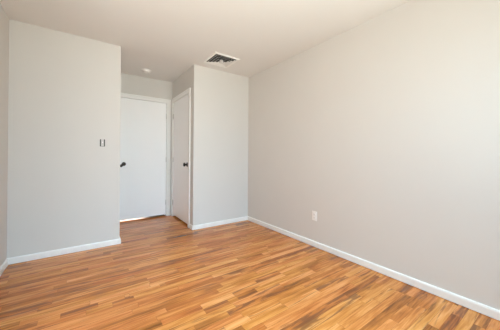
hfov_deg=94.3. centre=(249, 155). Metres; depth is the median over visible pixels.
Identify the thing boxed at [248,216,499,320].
baseboard
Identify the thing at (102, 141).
light switch
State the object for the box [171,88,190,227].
door
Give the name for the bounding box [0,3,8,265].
wall
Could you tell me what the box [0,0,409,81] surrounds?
ceiling
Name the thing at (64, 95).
wall
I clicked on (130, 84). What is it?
wall
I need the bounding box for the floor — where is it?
[0,214,499,329]
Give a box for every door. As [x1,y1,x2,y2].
[120,93,170,219]
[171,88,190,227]
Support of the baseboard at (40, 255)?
attached to the wall at (4, 20)
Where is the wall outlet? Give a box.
[312,211,316,220]
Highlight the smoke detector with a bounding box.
[141,69,151,73]
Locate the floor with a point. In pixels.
(163, 273)
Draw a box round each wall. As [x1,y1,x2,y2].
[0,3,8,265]
[7,19,248,257]
[121,73,171,214]
[172,67,190,183]
[248,0,499,309]
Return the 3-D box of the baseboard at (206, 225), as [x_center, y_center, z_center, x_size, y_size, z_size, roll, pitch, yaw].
[-0.469,1.068,3.718,0.994,0.063,0.114,1,0,-35]
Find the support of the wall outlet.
attached to the wall at (386, 128)
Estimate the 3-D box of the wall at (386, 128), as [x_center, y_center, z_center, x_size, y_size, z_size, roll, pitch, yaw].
[0.555,-0.112,3.243,0.110,2.440,6.370,1,0,-35]
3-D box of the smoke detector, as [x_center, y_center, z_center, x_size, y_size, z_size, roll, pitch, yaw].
[-1.640,-1.324,3.673,0.148,0.038,0.148,1,0,-35]
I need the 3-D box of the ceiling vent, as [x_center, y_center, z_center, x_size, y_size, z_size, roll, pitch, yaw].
[-0.404,-1.320,3.268,0.390,0.038,0.390,1,0,-35]
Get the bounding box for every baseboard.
[0,236,120,275]
[189,216,247,229]
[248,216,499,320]
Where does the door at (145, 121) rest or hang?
in the wall at (130, 84)
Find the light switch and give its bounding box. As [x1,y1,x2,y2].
[100,139,104,146]
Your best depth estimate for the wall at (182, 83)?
3.78 m
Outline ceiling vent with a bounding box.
[203,52,239,67]

